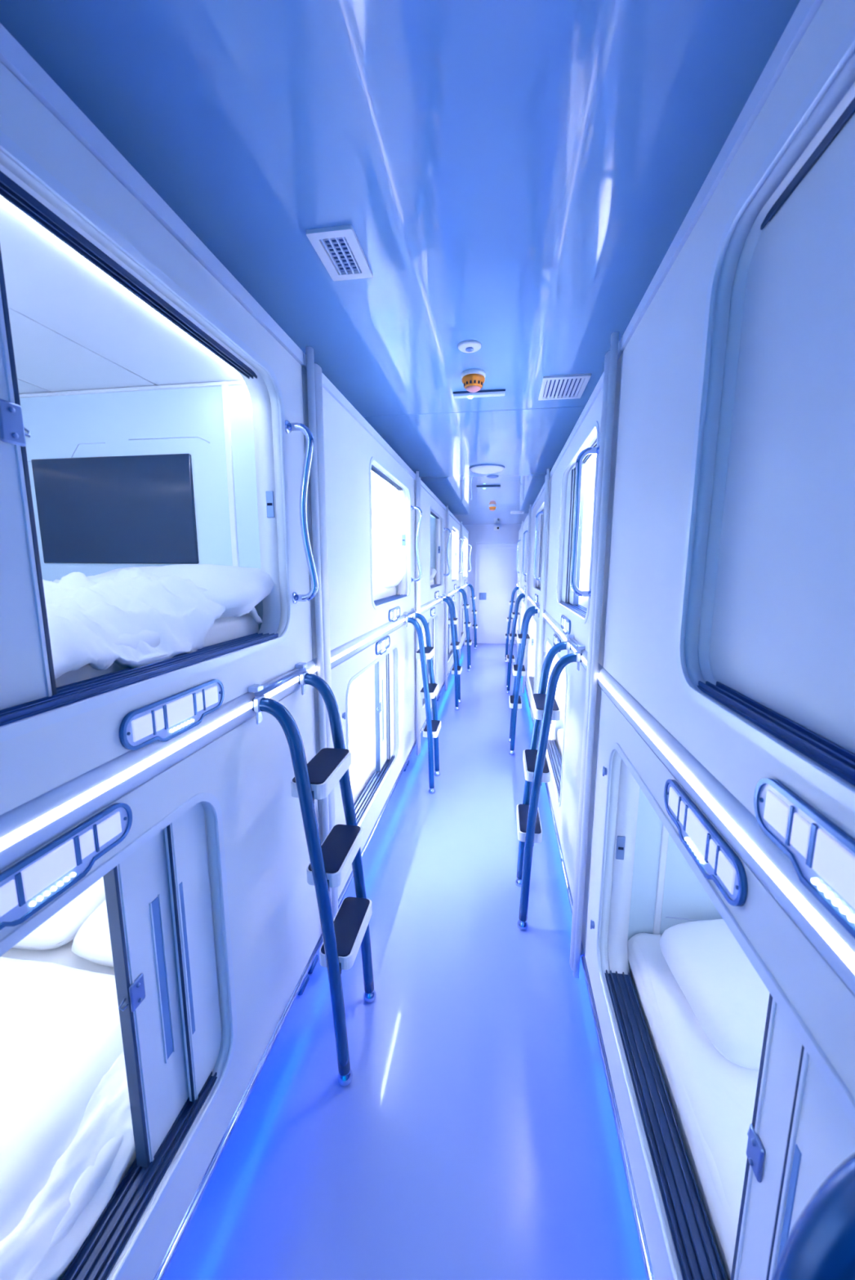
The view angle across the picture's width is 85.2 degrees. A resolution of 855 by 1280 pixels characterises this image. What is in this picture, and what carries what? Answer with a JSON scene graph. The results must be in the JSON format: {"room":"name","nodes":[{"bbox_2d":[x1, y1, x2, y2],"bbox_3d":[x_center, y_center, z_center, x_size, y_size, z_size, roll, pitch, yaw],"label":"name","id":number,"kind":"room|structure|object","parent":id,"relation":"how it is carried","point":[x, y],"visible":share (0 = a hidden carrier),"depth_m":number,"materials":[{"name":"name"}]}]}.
{"room":"capsule hotel corridor","nodes":[
{"label":"capsule hotel corridor","id":0,"kind":"room"},
{"bbox_2d":[0,0,799,524],"bbox_3d":[0.473,-1.539,3.877,3.671,0.060,12.590,2,9,9],"label":"ceiling","id":1,"kind":"structure","parent":0,"point":[514,178],"depth_m":1.01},
{"bbox_2d":[306,224,372,280],"bbox_3d":[-0.245,-1.099,1.329,0.127,0.010,0.210,2,9,9],"label":"ceiling vent","id":2,"kind":"object","parent":1,"relation":"in","point":[339,248],"visible":1,"depth_m":1.31,"materials":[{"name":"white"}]},
{"bbox_2d":[320,236,360,275],"bbox_3d":[-0.245,-1.099,1.329,0.074,0.007,0.158,2,9,9],"label":"grille","id":3,"kind":"object","parent":2,"relation":"attached to","point":[340,254],"depth_m":1.33,"materials":[{"name":"white plastic"}]},
{"bbox_2d":[457,339,480,352],"bbox_3d":[0.170,-1.181,1.883,0.094,0.020,0.094,2,9,9],"label":"ceiling speaker","id":4,"kind":"object","parent":1,"relation":"attached to","point":[465,346],"visible":1,"depth_m":1.86,"materials":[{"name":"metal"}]},
{"bbox_2d":[461,368,485,392],"bbox_3d":[0.213,-1.198,2.164,0.112,0.076,0.112,2,9,9],"label":"smoke detector","id":5,"kind":"object","parent":1,"relation":"attached to","point":[473,380],"visible":1,"depth_m":2.13,"materials":[{"name":"orange plastic"}]},
{"bbox_2d":[453,388,505,399],"bbox_3d":[0.264,-1.255,2.380,0.266,0.030,0.040,2,9,9],"label":"recessed light","id":6,"kind":"object","parent":1,"relation":"in","point":[489,393],"visible":1,"depth_m":2.37,"materials":[{"name":"white plastic"}]},
{"bbox_2d":[468,464,504,474],"bbox_3d":[0.540,-1.544,4.230,0.324,0.041,0.324,2,9,9],"label":"ceiling light","id":7,"kind":"object","parent":1,"relation":"attached to","point":[479,468],"visible":1,"depth_m":4.14,"materials":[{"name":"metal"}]},
{"bbox_2d":[475,485,500,488],"bbox_3d":[0.679,-1.701,5.185,0.266,0.030,0.040,2,9,9],"label":"recessed light","id":8,"kind":"object","parent":1,"relation":"in","point":[477,486],"visible":1,"depth_m":5.17,"materials":[{"name":"white plastic"}]},
{"bbox_2d":[488,505,496,511],"bbox_3d":[0.959,-1.945,6.867,0.112,0.076,0.112,2,9,9],"label":"smoke detector","id":9,"kind":"object","parent":1,"relation":"attached to","point":[491,508],"visible":1,"depth_m":6.83,"materials":[{"name":"orange plastic"}]},
{"bbox_2d":[486,475,498,478],"bbox_3d":[0.645,-1.615,4.612,0.120,0.020,0.120,2,9,9],"label":"ceiling sensor","id":10,"kind":"object","parent":1,"relation":"attached to","point":[487,476],"visible":1,"depth_m":4.58,"materials":[{"name":"plastic"}]},
{"bbox_2d":[510,511,524,513],"bbox_3d":[1.480,-2.106,7.681,0.216,0.010,0.300,2,9,9],"label":"ceiling vent","id":11,"kind":"object","parent":1,"relation":"in","point":[511,512],"visible":1,"depth_m":7.61,"materials":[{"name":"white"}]},
{"bbox_2d":[537,373,591,400],"bbox_3d":[0.672,-1.253,2.311,0.216,0.010,0.300,2,9,9],"label":"ceiling vent","id":12,"kind":"object","parent":1,"relation":"in","point":[560,386],"visible":1,"depth_m":2.29,"materials":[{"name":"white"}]},
{"bbox_2d":[163,642,646,1279],"bbox_3d":[0.465,1.072,4.293,3.671,0.080,12.590,2,9,9],"label":"floor","id":13,"kind":"structure","parent":0,"point":[473,1135],"depth_m":1.53,"materials":[{"name":"plastic"}]},
{"bbox_2d":[0,684,323,1279],"bbox_3d":[-1.140,0.923,0.900,1.152,1.272,2.065,2,9,9],"label":"capsule","id":14,"kind":"object","parent":13,"relation":"on","point":[215,925],"visible":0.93,"depth_m":1.09,"materials":[{"name":"white plastic"}]},
{"bbox_2d":[0,938,136,1279],"bbox_3d":[-1.174,1.156,0.940,0.985,0.129,1.765,2,9,9],"label":"mattress","id":15,"kind":"object","parent":14,"relation":"in","point":[89,1182],"visible":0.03,"depth_m":0.98,"materials":[{"name":"white fabric"}]},
{"bbox_2d":[12,876,106,950],"bbox_3d":[-1.331,0.896,1.638,0.446,0.145,0.368,1,9,6],"label":"pillow","id":16,"kind":"object","parent":15,"relation":"on","point":[61,928],"visible":0.2,"depth_m":1.49,"materials":[{"name":"white fabric"}]},
{"bbox_2d":[0,956,123,1241],"bbox_3d":[-1.221,1.101,0.757,0.906,0.179,1.315,2,9,9],"label":"duvet","id":17,"kind":"object","parent":15,"relation":"on","point":[60,1033],"visible":0.84,"depth_m":1.08,"materials":[{"name":"white fabric"}]},
{"bbox_2d":[0,1051,135,1279],"bbox_3d":[-0.824,1.127,0.744,0.278,0.116,1.009,2,9,9],"label":"sheet","id":18,"kind":"object","parent":15,"relation":"on","point":[107,1116],"visible":0.39,"depth_m":0.93,"materials":[{"name":"white fabric"}]},
{"bbox_2d":[71,899,113,967],"bbox_3d":[-0.803,0.909,1.552,0.606,0.159,0.388,2,9,10],"label":"pillow","id":19,"kind":"object","parent":15,"relation":"on","point":[91,942],"visible":0.09,"depth_m":1.43,"materials":[{"name":"white fabric"}]},
{"bbox_2d":[0,22,318,870],"bbox_3d":[-1.099,-0.263,0.706,1.226,1.127,2.067,2,9,9],"label":"capsule","id":20,"kind":"object","parent":14,"relation":"on","point":[152,412],"visible":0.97,"depth_m":1.09,"materials":[{"name":"white plastic"}]},
{"bbox_2d":[31,453,199,564],"bbox_3d":[-1.063,-0.438,1.580,0.595,0.352,0.013,2,9,9],"label":"screen","id":21,"kind":"object","parent":20,"relation":"on","point":[91,508],"depth_m":1.57,"materials":[{"name":"black glass"}]},
{"bbox_2d":[55,613,258,687],"bbox_3d":[-1.171,0.084,0.769,0.985,0.119,1.765,2,9,9],"label":"mattress","id":22,"kind":"object","parent":20,"relation":"in","point":[223,629],"visible":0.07,"depth_m":1.07,"materials":[{"name":"white fabric"}]},
{"bbox_2d":[42,566,262,679],"bbox_3d":[-1.048,-0.014,0.776,0.820,0.212,1.563,2,9,9],"label":"duvet","id":23,"kind":"object","parent":22,"relation":"on","point":[85,614],"visible":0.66,"depth_m":1.08,"materials":[{"name":"white fabric"}]},
{"bbox_2d":[93,564,274,618],"bbox_3d":[-0.790,-0.155,1.448,0.584,0.163,0.359,1,9,3],"label":"pillow","id":24,"kind":"object","parent":22,"relation":"on","point":[238,589],"visible":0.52,"depth_m":1.39,"materials":[{"name":"white fabric"}]},
{"bbox_2d":[0,666,315,851],"bbox_3d":[-0.570,0.267,0.707,0.005,0.016,2.063,2,9,9],"label":"light","id":25,"kind":"object","parent":20,"relation":"attached to","point":[22,831],"depth_m":0.83,"materials":[{"name":"white plastic"}]},
{"bbox_2d":[247,662,376,1086],"bbox_3d":[-0.341,0.773,1.563,0.242,1.366,0.432,2,9,9],"label":"ladder","id":26,"kind":"object","parent":13,"relation":"on","point":[331,861],"visible":0.99,"depth_m":1.48,"materials":[{"name":"blue metal"}]},
{"bbox_2d":[307,622,415,973],"bbox_3d":[-0.823,0.603,2.922,1.152,1.272,2.065,2,9,9],"label":"capsule","id":27,"kind":"object","parent":13,"relation":"on","point":[383,671],"visible":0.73,"depth_m":2.96,"materials":[{"name":"white plastic"}]},
{"bbox_2d":[300,351,422,675],"bbox_3d":[-0.783,-0.584,2.727,1.226,1.127,2.067,2,9,9],"label":"capsule","id":28,"kind":"object","parent":27,"relation":"on","point":[370,507],"visible":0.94,"depth_m":2.24,"materials":[{"name":"white plastic"}]},
{"bbox_2d":[305,346,337,919],"bbox_3d":[-0.389,0.152,1.769,0.026,2.297,0.090,2,9,9],"label":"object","id":29,"kind":"object","parent":28,"relation":"attached to","point":[314,379],"visible":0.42,"depth_m":1.68,"materials":[{"name":"white plastic"}]},
{"bbox_2d":[330,614,412,662],"bbox_3d":[-0.253,-0.054,2.728,0.005,0.016,2.063,2,9,9],"label":"light","id":30,"kind":"object","parent":28,"relation":"attached to","point":[349,649],"depth_m":2.35,"materials":[{"name":"white"}]},
{"bbox_2d":[373,586,395,600],"bbox_3d":[-0.854,-0.237,2.790,0.985,0.119,1.765,2,9,9],"label":"mattress","id":31,"kind":"object","parent":28,"relation":"in","point":[379,593],"visible":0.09,"depth_m":3.17,"materials":[{"name":"white fabric"}]},
{"bbox_2d":[372,565,404,587],"bbox_3d":[-0.470,-0.465,3.429,0.584,0.163,0.359,2,9,9],"label":"pillow","id":32,"kind":"object","parent":31,"relation":"on","point":[382,576],"visible":0.38,"depth_m":3.28,"materials":[{"name":"white fabric"}]},
{"bbox_2d":[348,733,375,804],"bbox_3d":[-0.857,0.835,2.961,0.985,0.129,1.765,2,9,9],"label":"mattress","id":33,"kind":"object","parent":27,"relation":"in","point":[362,746],"visible":0.02,"depth_m":3.00,"materials":[{"name":"white fabric"}]},
{"bbox_2d":[347,697,374,733],"bbox_3d":[-0.602,0.579,3.615,0.604,0.200,0.366,2,9,9],"label":"pillow","id":34,"kind":"object","parent":33,"relation":"on","point":[361,710],"visible":0.33,"depth_m":3.51,"materials":[{"name":"white fabric"}]},
{"bbox_2d":[403,608,440,794],"bbox_3d":[-0.028,0.456,3.559,0.242,1.366,0.358,2,9,9],"label":"ladder","id":35,"kind":"object","parent":13,"relation":"on","point":[431,730],"visible":1,"depth_m":3.46,"materials":[{"name":"blue metal"}]},
{"bbox_2d":[406,600,444,765],"bbox_3d":[-0.507,0.281,4.943,1.152,1.272,2.065,2,9,9],"label":"capsule","id":36,"kind":"object","parent":13,"relation":"on","point":[434,616],"visible":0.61,"depth_m":5.17,"materials":[{"name":"white plastic"}]},
{"bbox_2d":[413,473,450,614],"bbox_3d":[-0.466,-0.905,4.748,1.226,1.127,2.067,2,9,9],"label":"capsule","id":37,"kind":"object","parent":36,"relation":"on","point":[433,529],"visible":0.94,"depth_m":4.52,"materials":[{"name":"white plastic"}]},
{"bbox_2d":[415,471,420,755],"bbox_3d":[-0.072,-0.169,3.791,0.026,2.297,0.090,2,9,9],"label":"strip","id":38,"kind":"object","parent":37,"relation":"attached to","point":[417,478],"visible":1,"depth_m":3.77,"materials":[{"name":"white plastic"}]},
{"bbox_2d":[420,596,444,611],"bbox_3d":[0.063,-0.375,4.750,0.005,0.016,2.063,2,9,9],"label":"light","id":39,"kind":"object","parent":37,"relation":"attached to","point":[434,602],"depth_m":4.55,"materials":[{"name":"white plastic"}]},
{"bbox_3d":[-0.538,-0.558,4.812,0.985,0.119,1.765,2,9,9],"label":"mattress","id":40,"kind":"object","parent":37,"relation":"in","visible":0},
{"bbox_2d":[430,568,436,579],"bbox_3d":[-0.193,-0.777,5.458,0.584,0.163,0.359,2,9,9],"label":"pillow","id":41,"kind":"object","parent":40,"relation":"on","point":[433,571],"visible":0.12,"depth_m":5.36,"materials":[{"name":"white fabric"}]},
{"bbox_2d":[438,591,458,698],"bbox_3d":[-0.190,-0.040,6.965,1.152,1.272,2.065,2,9,9],"label":"capsule","id":42,"kind":"object","parent":13,"relation":"on","point":[455,597],"visible":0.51,"depth_m":6.91,"materials":[{"name":"white plastic"}]},
{"bbox_2d":[444,507,464,596],"bbox_3d":[-0.150,-1.226,6.770,1.226,1.127,2.067,2,9,9],"label":"capsule","id":43,"kind":"object","parent":42,"relation":"on","point":[454,524],"visible":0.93,"depth_m":7.17,"materials":[{"name":"white plastic"}]},
{"bbox_2d":[444,505,448,690],"bbox_3d":[0.244,-0.490,5.812,0.026,2.297,0.090,2,9,9],"label":"strip","id":44,"kind":"object","parent":43,"relation":"attached to","point":[447,509],"visible":0.71,"depth_m":5.80,"materials":[{"name":"white plastic"}]},
{"bbox_2d":[440,593,462,711],"bbox_3d":[0.288,0.135,5.580,0.242,1.366,0.358,2,9,9],"label":"ladder","id":45,"kind":"object","parent":13,"relation":"on","point":[455,645],"visible":1,"depth_m":5.47,"materials":[{"name":"blue metal"}]},
{"bbox_2d":[457,586,466,649],"bbox_3d":[0.126,-0.361,8.986,1.152,1.272,2.065,2,9,9],"label":"capsule","id":46,"kind":"object","parent":13,"relation":"on","point":[463,628],"visible":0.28,"depth_m":9.15,"materials":[{"name":"white plastic"}]},
{"bbox_2d":[458,524,471,588],"bbox_3d":[0.167,-1.547,8.791,1.226,1.127,2.067,2,9,9],"label":"capsule","id":47,"kind":"object","parent":46,"relation":"on","point":[464,532],"visible":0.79,"depth_m":9.47,"materials":[{"name":"white plastic"}]},
{"bbox_2d":[458,521,462,658],"bbox_3d":[0.561,-0.811,7.833,0.026,2.297,0.090,2,9,9],"label":"strip","id":48,"kind":"object","parent":47,"relation":"attached to","point":[461,524],"visible":0.75,"depth_m":7.81,"materials":[{"name":"white plastic"}]},
{"bbox_2d":[456,586,471,671],"bbox_3d":[0.605,-0.186,7.602,0.242,1.366,0.358,2,9,9],"label":"ladder","id":49,"kind":"object","parent":13,"relation":"on","point":[465,606],"visible":0.99,"depth_m":7.48,"materials":[{"name":"blue metal"}]},
{"bbox_2d":[466,582,477,649],"bbox_3d":[0.921,-0.507,9.623,0.242,1.366,0.358,2,9,9],"label":"ladder","id":50,"kind":"object","parent":13,"relation":"on","point":[474,626],"visible":0.98,"depth_m":9.49,"materials":[{"name":"blue metal"}]},
{"bbox_2d":[504,584,519,662],"bbox_3d":[1.510,-0.294,8.294,0.242,1.366,0.362,2,9,9],"label":"ladder","id":51,"kind":"object","parent":13,"relation":"on","point":[509,619],"visible":0.82,"depth_m":8.16,"materials":[{"name":"blue metal"}]},
{"bbox_2d":[506,591,525,693],"bbox_3d":[1.194,0.027,6.272,0.242,1.366,0.362,2,9,9],"label":"ladder","id":52,"kind":"object","parent":13,"relation":"on","point":[510,658],"visible":0.96,"depth_m":6.15,"materials":[{"name":"blue metal"}]},
{"bbox_2d":[515,589,521,644],"bbox_3d":[2.268,-0.310,8.707,1.152,1.272,2.065,2,9,9],"label":"capsule","id":53,"kind":"object","parent":13,"relation":"on","point":[517,591],"visible":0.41,"depth_m":8.95,"materials":[{"name":"white plastic"}]},
{"bbox_2d":[515,524,524,587],"bbox_3d":[2.234,-1.498,8.523,1.226,1.127,2.067,2,9,9],"label":"capsule","id":54,"kind":"object","parent":53,"relation":"on","point":[518,543],"visible":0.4,"depth_m":8.70,"materials":[{"name":"white plastic"}]},
{"bbox_2d":[516,520,523,655],"bbox_3d":[1.534,-0.792,7.732,0.026,2.297,0.090,2,9,9],"label":"strip","id":55,"kind":"object","parent":54,"relation":"attached to","point":[522,524],"visible":0.71,"depth_m":7.65,"materials":[{"name":"white plastic"}]},
{"bbox_2d":[508,602,539,755],"bbox_3d":[0.877,0.348,4.251,0.242,1.366,0.362,2,9,9],"label":"ladder","id":56,"kind":"object","parent":13,"relation":"on","point":[523,638],"visible":0.97,"depth_m":4.14,"materials":[{"name":"blue metal"}]},
{"bbox_2d":[520,592,528,685],"bbox_3d":[1.951,0.011,6.685,1.152,1.272,2.065,2,9,9],"label":"capsule","id":57,"kind":"object","parent":13,"relation":"on","point":[522,600],"visible":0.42,"depth_m":7.29,"materials":[{"name":"white plastic"}]},
{"bbox_2d":[520,506,532,600],"bbox_3d":[1.917,-1.177,6.502,1.226,1.127,2.067,2,9,9],"label":"capsule","id":58,"kind":"object","parent":57,"relation":"on","point":[526,521],"visible":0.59,"depth_m":6.59,"materials":[{"name":"white plastic"}]},
{"bbox_2d":[522,504,531,693],"bbox_3d":[1.218,-0.471,5.711,0.026,2.297,0.090,2,9,9],"label":"strip","id":59,"kind":"object","parent":58,"relation":"attached to","point":[530,508],"visible":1,"depth_m":5.63,"materials":[{"name":"white plastic"}]},
{"bbox_2d":[524,601,545,742],"bbox_3d":[1.634,0.332,4.664,1.152,1.272,2.065,2,9,9],"label":"capsule","id":60,"kind":"object","parent":13,"relation":"on","point":[533,626],"visible":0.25,"depth_m":5.34,"materials":[{"name":"white plastic"}]},
{"bbox_2d":[528,471,551,619],"bbox_3d":[1.601,-0.856,4.481,1.226,1.127,2.067,2,9,9],"label":"capsule","id":61,"kind":"object","parent":60,"relation":"on","point":[534,596],"visible":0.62,"depth_m":4.64,"materials":[{"name":"white plastic"}]},
{"bbox_2d":[536,468,549,747],"bbox_3d":[0.901,-0.150,3.689,0.026,2.297,0.090,2,9,9],"label":"strip","id":62,"kind":"object","parent":61,"relation":"attached to","point":[547,476],"visible":0.65,"depth_m":3.60,"materials":[{"name":"white plastic"}]},
{"bbox_2d":[515,634,585,929],"bbox_3d":[0.561,0.669,2.230,0.242,1.366,0.362,2,9,9],"label":"ladder","id":63,"kind":"object","parent":13,"relation":"on","point":[545,708],"visible":1,"depth_m":2.14,"materials":[{"name":"blue metal"}]},
{"bbox_2d":[540,621,601,957],"bbox_3d":[1.318,0.653,2.643,1.152,1.272,2.065,2,9,9],"label":"capsule","id":64,"kind":"object","parent":13,"relation":"on","point":[562,789],"visible":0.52,"depth_m":2.25,"materials":[{"name":"white plastic"}]},
{"bbox_2d":[556,728,563,757],"bbox_3d":[1.350,0.887,2.672,0.985,0.129,1.765,2,9,9],"label":"mattress","id":65,"kind":"object","parent":64,"relation":"in","point":[560,731],"visible":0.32,"depth_m":3.43,"materials":[{"name":"white fabric"}]},
{"bbox_2d":[543,337,622,686],"bbox_3d":[1.284,-0.535,2.459,1.226,1.127,2.067,2,9,9],"label":"capsule","id":66,"kind":"object","parent":64,"relation":"on","point":[574,473],"visible":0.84,"depth_m":2.49,"materials":[{"name":"white plastic"}]},
{"bbox_2d":[543,613,598,676],"bbox_3d":[0.752,-0.034,2.622,0.005,0.016,2.063,2,9,9],"label":"light","id":67,"kind":"object","parent":66,"relation":"attached to","point":[557,629],"depth_m":2.61,"materials":[{"name":"white"}]},
{"bbox_2d":[577,586,588,608],"bbox_3d":[1.353,-0.184,2.501,0.985,0.119,1.765,2,9,9],"label":"mattress","id":68,"kind":"object","parent":66,"relation":"in","point":[583,601],"visible":0.02,"depth_m":2.65,"materials":[{"name":"white fabric"}]},
{"bbox_2d":[568,331,618,978],"bbox_3d":[0.585,0.171,1.668,0.026,2.297,0.090,2,9,9],"label":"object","id":69,"kind":"object","parent":66,"relation":"attached to","point":[611,357],"visible":1,"depth_m":1.62,"materials":[{"name":"white plastic"}]},
{"bbox_2d":[581,688,854,1279],"bbox_3d":[1.001,0.974,0.621,1.152,1.272,2.065,2,9,9],"label":"capsule","id":70,"kind":"object","parent":13,"relation":"on","point":[658,862],"visible":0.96,"depth_m":0.91,"materials":[{"name":"white plastic"}]},
{"bbox_2d":[629,941,737,1279],"bbox_3d":[1.033,1.208,0.650,0.985,0.129,1.765,2,9,9],"label":"mattress","id":71,"kind":"object","parent":70,"relation":"in","point":[641,964],"visible":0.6,"depth_m":1.09,"materials":[{"name":"white fabric"}]},
{"bbox_2d":[626,933,758,1274],"bbox_3d":[1.019,1.149,0.720,0.958,0.077,1.615,2,9,9],"label":"sheet","id":72,"kind":"object","parent":71,"relation":"on","point":[721,1093],"visible":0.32,"depth_m":1.11,"materials":[{"name":"white fabric"}]},
{"bbox_2d":[659,919,769,1071],"bbox_3d":[1.010,0.954,1.298,0.606,0.182,0.390,0,9,-1],"label":"pillow","id":73,"kind":"object","parent":72,"relation":"on","point":[723,990],"visible":0.38,"depth_m":1.25,"materials":[{"name":"white fabric"}]},
{"bbox_2d":[598,0,854,994],"bbox_3d":[0.968,-0.214,0.438,1.226,1.127,2.067,2,9,9],"label":"capsule","id":74,"kind":"object","parent":70,"relation":"on","point":[729,640],"visible":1,"depth_m":0.71,"materials":[{"name":"white plastic"}]},
{"bbox_2d":[598,674,854,973],"bbox_3d":[0.435,0.287,0.601,0.005,0.016,2.063,2,9,9],"label":"light","id":75,"kind":"object","parent":74,"relation":"attached to","point":[828,931],"depth_m":0.62,"materials":[{"name":"white plastic"}]},
{"bbox_2d":[772,1152,854,1279],"bbox_3d":[0.254,0.980,0.271,0.242,1.366,0.362,2,9,9],"label":"ladder","id":76,"kind":"object","parent":13,"relation":"on","point":[820,1245],"visible":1,"depth_m":0.32,"materials":[{"name":"blue metal"}]},
{"bbox_2d":[462,524,520,642],"bbox_3d":[1.422,-1.205,10.170,3.471,2.574,0.080,2,9,9],"label":"wall","id":77,"kind":"structure","parent":0,"point":[481,532],"depth_m":10.01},
{"bbox_2d":[473,542,517,644],"bbox_3d":[1.513,-1.007,10.120,0.980,2.200,0.090,2,9,9],"label":"door","id":78,"kind":"structure","parent":77,"relation":"in","point":[495,575],"depth_m":10.09,"materials":[{"name":"metal"}]},
{"bbox_2d":[493,525,499,530],"bbox_3d":[1.469,-2.385,9.870,0.125,0.100,0.125,2,9,9],"label":"security camera","id":79,"kind":"object","parent":77,"relation":"attached to","point":[495,527],"visible":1,"depth_m":9.84,"materials":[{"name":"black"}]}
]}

